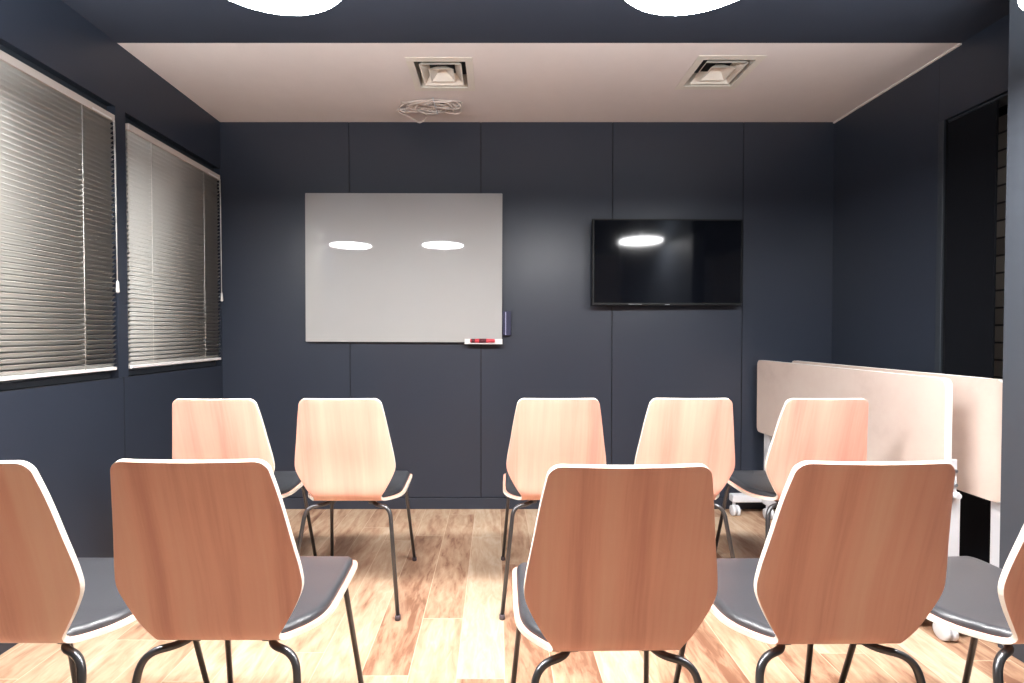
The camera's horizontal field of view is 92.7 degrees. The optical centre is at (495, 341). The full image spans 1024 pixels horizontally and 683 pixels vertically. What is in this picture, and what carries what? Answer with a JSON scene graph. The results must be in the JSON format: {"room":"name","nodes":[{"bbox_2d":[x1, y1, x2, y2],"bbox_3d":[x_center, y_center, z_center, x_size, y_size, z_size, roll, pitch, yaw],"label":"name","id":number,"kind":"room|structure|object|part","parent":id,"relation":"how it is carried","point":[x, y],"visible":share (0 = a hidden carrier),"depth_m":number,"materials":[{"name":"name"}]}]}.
{"room":"meeting room","nodes":[
{"label":"meeting room","id":0,"kind":"room"},
{"bbox_2d":[0,0,222,557],"bbox_3d":[-1.718,-0.154,1.751,0.140,2.380,2.406,0,1,0],"label":"wall","id":1,"kind":"structure","parent":0,"point":[73,433],"depth_m":2.04,"materials":[{"name":"paint"}]},
{"bbox_2d":[0,643,17,654],"bbox_3d":[-1.644,1.003,1.762,0.012,0.066,2.389,0,1,0],"label":"baseboard","id":2,"kind":"structure","parent":1,"relation":"attached to","point":[4,647],"depth_m":1.63,"materials":[{"name":"grey"}]},
{"bbox_2d":[0,44,110,389],"bbox_3d":[-1.720,-0.423,1.668,0.075,1.179,0.921,0,1,0],"label":"window","id":3,"kind":"structure","parent":1,"relation":"in","point":[31,382],"depth_m":1.88,"materials":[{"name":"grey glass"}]},
{"bbox_3d":[-1.725,-0.420,1.668,0.006,1.125,0.861,0,1,0],"label":"glass","id":4,"kind":"part","parent":3,"relation":"part of","materials":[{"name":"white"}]},
{"bbox_2d":[0,50,119,380],"bbox_3d":[-1.648,-0.418,1.670,0.042,1.100,0.898,0,1,0],"label":"blind","id":5,"kind":"object","parent":3,"relation":"attached to","point":[55,142],"visible":1,"depth_m":1.82,"materials":[{"name":"grey plastic"}]},
{"bbox_3d":[-1.654,0.125,1.678,0.022,0.014,0.892,0,1,0],"label":"rail","id":6,"kind":"part","parent":5,"relation":"part of","materials":[{"name":"white metal"}]},
{"bbox_3d":[-1.654,-0.414,1.948,0.029,1.058,0.002,0,1,0],"label":"ladder cord","id":7,"kind":"part","parent":5,"relation":"part of","materials":[{"name":"white fabric"}]},
{"bbox_3d":[-1.635,-0.606,2.103,0.005,0.690,0.011,0,1,0],"label":"pull cord","id":8,"kind":"part","parent":5,"relation":"part of","materials":[{"name":"white plastic"}]},
{"bbox_2d":[125,117,215,374],"bbox_3d":[-1.720,-0.439,2.559,0.075,1.179,0.747,0,1,0],"label":"window","id":9,"kind":"structure","parent":1,"relation":"in","point":[134,371],"depth_m":2.51,"materials":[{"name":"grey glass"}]},
{"bbox_2d":[125,123,222,368],"bbox_3d":[-1.648,-0.434,2.560,0.042,1.100,0.728,0,1,0],"label":"blind","id":10,"kind":"object","parent":9,"relation":"attached to","point":[172,214],"visible":1,"depth_m":2.48,"materials":[{"name":"grey plastic"}]},
{"bbox_3d":[-1.654,-0.421,2.338,0.029,1.058,0.002,0,1,0],"label":"ladder cord","id":11,"kind":"part","parent":10,"relation":"part of","materials":[{"name":"white fabric"}]},
{"bbox_3d":[-1.654,0.109,2.569,0.022,0.014,0.723,0,1,0],"label":"rail","id":12,"kind":"part","parent":10,"relation":"part of","materials":[{"name":"white metal"}]},
{"bbox_3d":[-1.654,-0.428,2.758,0.029,1.058,0.002,0,1,0],"label":"ladder cord","id":13,"kind":"part","parent":10,"relation":"part of","materials":[{"name":"white fabric"}]},
{"bbox_3d":[-1.635,-0.628,2.909,0.005,0.675,0.011,0,1,0],"label":"pull cord","id":14,"kind":"part","parent":10,"relation":"part of","materials":[{"name":"white plastic"}]},
{"bbox_2d":[0,509,1023,682],"bbox_3d":[0.000,1.106,0.069,8.400,0.080,6.100,0,1,0],"label":"floor","id":15,"kind":"structure","parent":0,"point":[450,629],"depth_m":1.67,"materials":[{"name":"brown wood"}]},
{"bbox_2d":[0,460,209,682],"bbox_3d":[-1.021,0.633,1.164,0.436,0.828,0.514,0,1,0],"label":"chair","id":16,"kind":"object","parent":15,"relation":"on","point":[49,594],"visible":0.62,"depth_m":0.98,"materials":[{"name":"brown wood"}]},
{"bbox_3d":[-1.176,0.838,1.354,0.153,0.389,0.052,1,1,44],"label":"leg","id":17,"kind":"part","parent":16,"relation":"part of","materials":[{"name":"black metal"}]},
{"bbox_3d":[-0.874,0.842,1.034,0.135,0.394,0.204,0,1,0],"label":"leg","id":18,"kind":"part","parent":16,"relation":"part of","materials":[{"name":"black metal"}]},
{"bbox_3d":[-0.864,0.839,1.353,0.153,0.389,0.052,-1,1,-44],"label":"leg","id":19,"kind":"part","parent":16,"relation":"part of","materials":[{"name":"black metal"}]},
{"bbox_2d":[110,459,363,682],"bbox_3d":[-0.580,0.633,1.174,0.436,0.828,0.514,0,1,0],"label":"chair","id":20,"kind":"object","parent":15,"relation":"on","point":[204,549],"visible":1,"depth_m":0.97,"materials":[{"name":"brown wood"}]},
{"bbox_3d":[-0.716,0.842,1.040,0.052,0.394,0.241,1,1,33],"label":"leg","id":21,"kind":"part","parent":20,"relation":"part of","materials":[{"name":"black metal"}]},
{"bbox_3d":[-0.735,0.838,1.364,0.153,0.389,0.052,1,1,44],"label":"leg","id":22,"kind":"part","parent":20,"relation":"part of","materials":[{"name":"black metal"}]},
{"bbox_3d":[-0.445,0.842,1.038,0.052,0.394,0.241,-1,1,-33],"label":"leg","id":23,"kind":"part","parent":20,"relation":"part of","materials":[{"name":"black metal"}]},
{"bbox_3d":[-0.423,0.838,1.363,0.153,0.389,0.052,-1,1,-44],"label":"leg","id":24,"kind":"part","parent":20,"relation":"part of","materials":[{"name":"grey metal"}]},
{"bbox_2d":[172,398,316,555],"bbox_3d":[-1.029,0.618,2.028,0.436,0.828,0.514,0,1,-1],"label":"chair","id":25,"kind":"object","parent":15,"relation":"on","point":[202,429],"visible":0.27,"depth_m":1.81,"materials":[{"name":"brown wood"}]},
{"bbox_3d":[-0.875,0.823,2.219,0.153,0.389,0.052,-1,1,-45],"label":"leg","id":26,"kind":"part","parent":25,"relation":"part of","materials":[{"name":"grey metal"}]},
{"bbox_2d":[295,398,416,620],"bbox_3d":[-0.570,0.618,2.035,0.436,0.828,0.514,0,1,0],"label":"chair","id":27,"kind":"object","parent":15,"relation":"on","point":[344,449],"visible":0.98,"depth_m":1.84,"materials":[{"name":"brown wood"}]},
{"bbox_3d":[-0.705,0.827,1.899,0.052,0.394,0.241,1,1,33],"label":"leg","id":28,"kind":"part","parent":27,"relation":"part of","materials":[{"name":"grey metal"}]},
{"bbox_3d":[-0.727,0.823,2.223,0.153,0.389,0.052,1,1,44],"label":"leg","id":29,"kind":"part","parent":27,"relation":"part of","materials":[{"name":"grey metal"}]},
{"bbox_3d":[-0.570,0.637,2.064,0.240,0.020,0.260,0,1,0],"label":"seat frame","id":30,"kind":"part","parent":27,"relation":"part of","materials":[{"name":"black metal"}]},
{"bbox_3d":[-0.434,0.827,1.901,0.052,0.394,0.241,-1,1,-33],"label":"leg","id":31,"kind":"part","parent":27,"relation":"part of","materials":[{"name":"grey metal"}]},
{"bbox_3d":[-0.415,0.823,2.225,0.153,0.389,0.052,-1,1,-44],"label":"leg","id":32,"kind":"part","parent":27,"relation":"part of","materials":[{"name":"grey metal"}]},
{"bbox_2d":[499,398,605,619],"bbox_3d":[0.232,0.618,2.043,0.436,0.828,0.514,0,1,0],"label":"chair","id":33,"kind":"object","parent":15,"relation":"on","point":[546,433],"visible":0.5,"depth_m":1.83,"materials":[{"name":"brown wood"}]},
{"bbox_3d":[0.075,0.823,2.231,0.153,0.389,0.052,1,1,44],"label":"leg","id":34,"kind":"part","parent":33,"relation":"part of","materials":[{"name":"grey metal"}]},
{"bbox_3d":[0.097,0.827,1.907,0.052,0.394,0.241,1,1,33],"label":"leg","id":35,"kind":"part","parent":33,"relation":"part of","materials":[{"name":"grey metal"}]},
{"bbox_2d":[511,463,717,682],"bbox_3d":[0.243,0.633,1.139,0.436,0.828,0.514,0,1,-1],"label":"chair","id":36,"kind":"object","parent":15,"relation":"on","point":[622,557],"visible":1,"depth_m":0.94,"materials":[{"name":"brown wood"}]},
{"bbox_3d":[0.084,0.839,1.325,0.153,0.389,0.052,1,1,43],"label":"leg","id":37,"kind":"part","parent":36,"relation":"part of","materials":[{"name":"black metal"}]},
{"bbox_3d":[0.110,0.843,1.002,0.052,0.394,0.241,1,1,32],"label":"leg","id":38,"kind":"part","parent":36,"relation":"part of","materials":[{"name":"black metal"}]},
{"bbox_3d":[0.395,0.839,1.331,0.052,0.389,0.153,1,1,45],"label":"leg","id":39,"kind":"part","parent":36,"relation":"part of","materials":[{"name":"black metal"}]},
{"bbox_3d":[0.381,0.843,1.006,0.052,0.394,0.241,-1,1,-34],"label":"leg","id":40,"kind":"part","parent":36,"relation":"part of","materials":[{"name":"black metal"}]},
{"bbox_2d":[634,398,734,557],"bbox_3d":[0.725,0.617,2.046,0.436,0.828,0.514,0,1,0],"label":"chair","id":41,"kind":"object","parent":15,"relation":"on","point":[674,430],"visible":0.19,"depth_m":1.83,"materials":[{"name":"brown wood"}]},
{"bbox_3d":[0.859,0.827,1.910,0.052,0.394,0.241,-1,1,-33],"label":"leg","id":42,"kind":"part","parent":41,"relation":"part of","materials":[{"name":"grey metal"}]},
{"bbox_2d":[716,398,867,551],"bbox_3d":[1.218,0.618,2.039,0.436,0.828,0.514,0,1,0],"label":"chair","id":43,"kind":"object","parent":15,"relation":"on","point":[807,429],"visible":0.58,"depth_m":1.83,"materials":[{"name":"brown wood"}]},
{"bbox_3d":[1.062,0.823,2.228,0.153,0.389,0.052,1,1,44],"label":"leg","id":44,"kind":"part","parent":43,"relation":"part of","materials":[{"name":"black metal"}]},
{"bbox_3d":[1.083,0.827,1.904,0.052,0.394,0.241,1,1,33],"label":"leg","id":45,"kind":"part","parent":43,"relation":"part of","materials":[{"name":"grey metal"}]},
{"bbox_2d":[673,460,954,682],"bbox_3d":[0.710,0.633,1.161,0.436,0.828,0.514,0,1,-1],"label":"chair","id":46,"kind":"object","parent":15,"relation":"on","point":[856,553],"visible":0.91,"depth_m":0.96,"materials":[{"name":"brown wood"}]},
{"bbox_3d":[0.552,0.839,1.349,0.153,0.389,0.052,1,1,43],"label":"leg","id":47,"kind":"part","parent":46,"relation":"part of","materials":[{"name":"black metal"}]},
{"bbox_3d":[0.576,0.842,1.025,0.052,0.394,0.241,1,1,32],"label":"leg","id":48,"kind":"part","parent":46,"relation":"part of","materials":[{"name":"black metal"}]},
{"bbox_3d":[0.864,0.839,1.352,0.153,0.389,0.052,-1,1,-45],"label":"leg","id":49,"kind":"part","parent":46,"relation":"part of","materials":[{"name":"black metal"}]},
{"bbox_3d":[0.847,0.842,1.027,0.052,0.394,0.241,-1,1,-34],"label":"leg","id":50,"kind":"part","parent":46,"relation":"part of","materials":[{"name":"black metal"}]},
{"bbox_2d":[729,360,961,555],"bbox_3d":[1.621,0.573,2.314,0.462,0.907,1.200,0,1,-1],"label":"folding table","id":51,"kind":"object","parent":15,"relation":"on","point":[910,416],"visible":0.47,"depth_m":1.97,"materials":[{"name":"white wood"}]},
{"bbox_3d":[1.613,0.719,2.867,0.048,0.405,0.056,0,1,-1],"label":"leg","id":52,"kind":"part","parent":51,"relation":"part of","materials":[{"name":"white metal"}]},
{"bbox_3d":[1.632,0.739,1.767,0.048,0.405,0.056,0,1,-1],"label":"leg","id":53,"kind":"part","parent":51,"relation":"part of","materials":[{"name":"white metal"}]},
{"bbox_2d":[762,361,1002,640],"bbox_3d":[1.777,0.574,2.255,0.462,0.907,1.200,0,1,0],"label":"folding table","id":54,"kind":"object","parent":15,"relation":"on","point":[977,401],"visible":0.26,"depth_m":1.74,"materials":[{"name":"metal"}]},
{"bbox_3d":[1.779,0.740,1.708,0.048,0.405,0.056,0,1,0],"label":"leg","id":55,"kind":"part","parent":54,"relation":"part of","materials":[{"name":"white metal"}]},
{"bbox_2d":[838,524,1023,682],"bbox_3d":[1.192,0.633,1.167,0.436,0.828,0.514,0,1,-3],"label":"chair","id":56,"kind":"object","parent":15,"relation":"on","point":[979,599],"visible":0.58,"depth_m":1.10,"materials":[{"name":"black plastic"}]},
{"bbox_3d":[1.026,0.839,1.347,0.153,0.389,0.052,1,1,41],"label":"leg","id":57,"kind":"part","parent":56,"relation":"part of","materials":[{"name":"black metal"}]},
{"bbox_3d":[1.338,0.838,1.364,0.052,0.389,0.153,1,1,43],"label":"leg","id":58,"kind":"part","parent":56,"relation":"part of","materials":[{"name":"black metal"}]},
{"bbox_3d":[1.065,0.842,1.024,0.052,0.394,0.241,1,1,30],"label":"leg","id":59,"kind":"part","parent":56,"relation":"part of","materials":[{"name":"black metal"}]},
{"bbox_2d":[215,122,834,497],"bbox_3d":[0.193,-0.201,3.007,3.921,2.430,0.120,0,1,0],"label":"wall","id":60,"kind":"structure","parent":0,"point":[449,408],"depth_m":2.94,"materials":[{"name":"paint"}]},
{"bbox_2d":[305,193,501,343],"bbox_3d":[-0.544,-0.434,2.909,1.177,0.894,0.058,0,1,0],"label":"whiteboard","id":61,"kind":"object","parent":60,"relation":"attached to","point":[380,267],"visible":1,"depth_m":2.91,"materials":[{"name":"white glass"}]},
{"bbox_2d":[470,339,494,342],"bbox_3d":[-0.075,-0.004,2.904,0.148,0.025,0.025,0,1,0],"label":"marker","id":62,"kind":"object","parent":61,"relation":"on","point":[471,340],"visible":1,"depth_m":2.89,"materials":[{"name":"red plastic"}]},
{"bbox_2d":[464,339,501,343],"bbox_3d":[-0.070,0.000,2.901,0.225,0.030,0.032,0,1,0],"label":"tray","id":63,"kind":"object","parent":61,"relation":"on","point":[467,341],"depth_m":2.91,"materials":[{"name":"white plastic"}]},
{"bbox_2d":[502,311,510,334],"bbox_3d":[0.069,-0.109,2.930,0.050,0.145,0.032,0,1,0],"label":"wall holder","id":64,"kind":"object","parent":60,"relation":"attached to","point":[506,330],"visible":1,"depth_m":2.92,"materials":[{"name":"blue plastic"}]},
{"bbox_2d":[282,498,776,508],"bbox_3d":[0.193,0.982,2.964,3.677,0.066,0.012,0,1,0],"label":"baseboard","id":65,"kind":"structure","parent":60,"relation":"attached to","point":[289,503],"depth_m":2.96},
{"bbox_2d":[591,219,742,305],"bbox_3d":[1.013,-0.466,2.899,0.888,0.508,0.082,0,1,0],"label":"television","id":66,"kind":"object","parent":60,"relation":"attached to","point":[635,262],"visible":1,"depth_m":2.87,"materials":[{"name":"black plastic"}]},
{"bbox_2d":[61,0,1009,122],"bbox_3d":[0.000,-1.302,-0.043,8.400,0.080,5.960,0,1,0],"label":"ceiling","id":67,"kind":"structure","parent":0,"point":[232,82],"depth_m":2.20,"materials":[{"name":"white paint"}]},
{"bbox_2d":[230,0,340,15],"bbox_3d":[-0.526,-1.067,1.081,0.398,0.429,0.398,0,1,0],"label":"pendant lamp","id":68,"kind":"object","parent":67,"relation":"hanging from","point":[281,7],"visible":1,"depth_m":1.25,"materials":[{"name":"white"}]},
{"bbox_2d":[397,97,461,122],"bbox_3d":[-0.363,-1.289,2.713,0.371,0.055,0.237,0,1,0],"label":"cable coil","id":69,"kind":"object","parent":67,"relation":"hanging from","point":[411,105],"visible":1,"depth_m":2.68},
{"bbox_2d":[405,57,474,90],"bbox_3d":[-0.259,-1.363,2.390,0.310,0.124,0.310,0,1,0],"label":"ceiling vent","id":70,"kind":"object","parent":67,"relation":"in","point":[427,73],"visible":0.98,"depth_m":2.42,"materials":[{"name":"beige metal"}]},
{"bbox_2d":[625,0,736,15],"bbox_3d":[0.466,-1.067,1.081,0.398,0.429,0.398,0,1,0],"label":"pendant lamp","id":71,"kind":"object","parent":67,"relation":"hanging from","point":[660,7],"visible":1,"depth_m":1.25,"materials":[{"name":"white"}]},
{"bbox_2d":[674,55,766,89],"bbox_3d":[1.083,-1.363,2.377,0.310,0.124,0.310,0,1,0],"label":"ceiling vent","id":72,"kind":"object","parent":67,"relation":"in","point":[708,72],"visible":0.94,"depth_m":2.40,"materials":[{"name":"beige metal"}]},
{"bbox_2d":[1018,0,1023,9],"bbox_3d":[1.452,-1.067,1.081,0.398,0.429,0.398,0,1,0],"label":"pendant lamp","id":73,"kind":"object","parent":67,"relation":"hanging from","point":[1020,2],"visible":1,"depth_m":1.24,"materials":[{"name":"white"}]},
{"bbox_2d":[832,14,1008,373],"bbox_3d":[2.083,-0.163,2.297,0.100,2.380,1.313,0,1,0],"label":"wall","id":74,"kind":"structure","parent":0,"point":[886,149],"depth_m":2.46,"materials":[{"name":"paint"}]},
{"bbox_2d":[833,43,961,122],"bbox_3d":[2.029,-1.304,2.528,0.009,0.008,0.799,0,1,0],"label":"trim","id":75,"kind":"structure","parent":74,"relation":"attached to","point":[959,44],"depth_m":2.43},
{"bbox_2d":[944,101,998,562],"bbox_3d":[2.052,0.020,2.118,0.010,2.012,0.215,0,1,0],"label":"door","id":76,"kind":"structure","parent":74,"relation":"in","point":[972,176],"depth_m":2.10,"materials":[{"name":"black"}]},
{"bbox_2d":[935,92,1007,373],"bbox_3d":[2.081,0.018,1.950,0.104,2.030,0.609,0,1,0],"label":"trim","id":77,"kind":"structure","parent":74,"relation":"attached to","point":[1003,99],"depth_m":2.23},
{"bbox_2d":[994,114,1006,378],"bbox_3d":[2.510,-0.025,1.810,0.100,2.120,1.220,0,1,0],"label":"brick wall","id":78,"kind":"structure","parent":0,"point":[1002,135],"depth_m":2.38,"materials":[{"name":"black brick"}]},
{"bbox_2d":[999,104,1007,116],"bbox_3d":[2.346,-0.160,2.098,0.427,2.380,1.800,0,1,0],"label":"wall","id":79,"kind":"structure","parent":0,"point":[1003,110],"depth_m":2.36,"materials":[{"name":"black"}]},
{"bbox_2d":[998,0,1023,662],"bbox_3d":[1.921,-0.134,0.619,0.425,2.380,2.043,0,1,0],"label":"wall","id":80,"kind":"structure","parent":0,"point":[1012,442],"depth_m":1.61,"materials":[{"name":"grey paint"}]}
]}

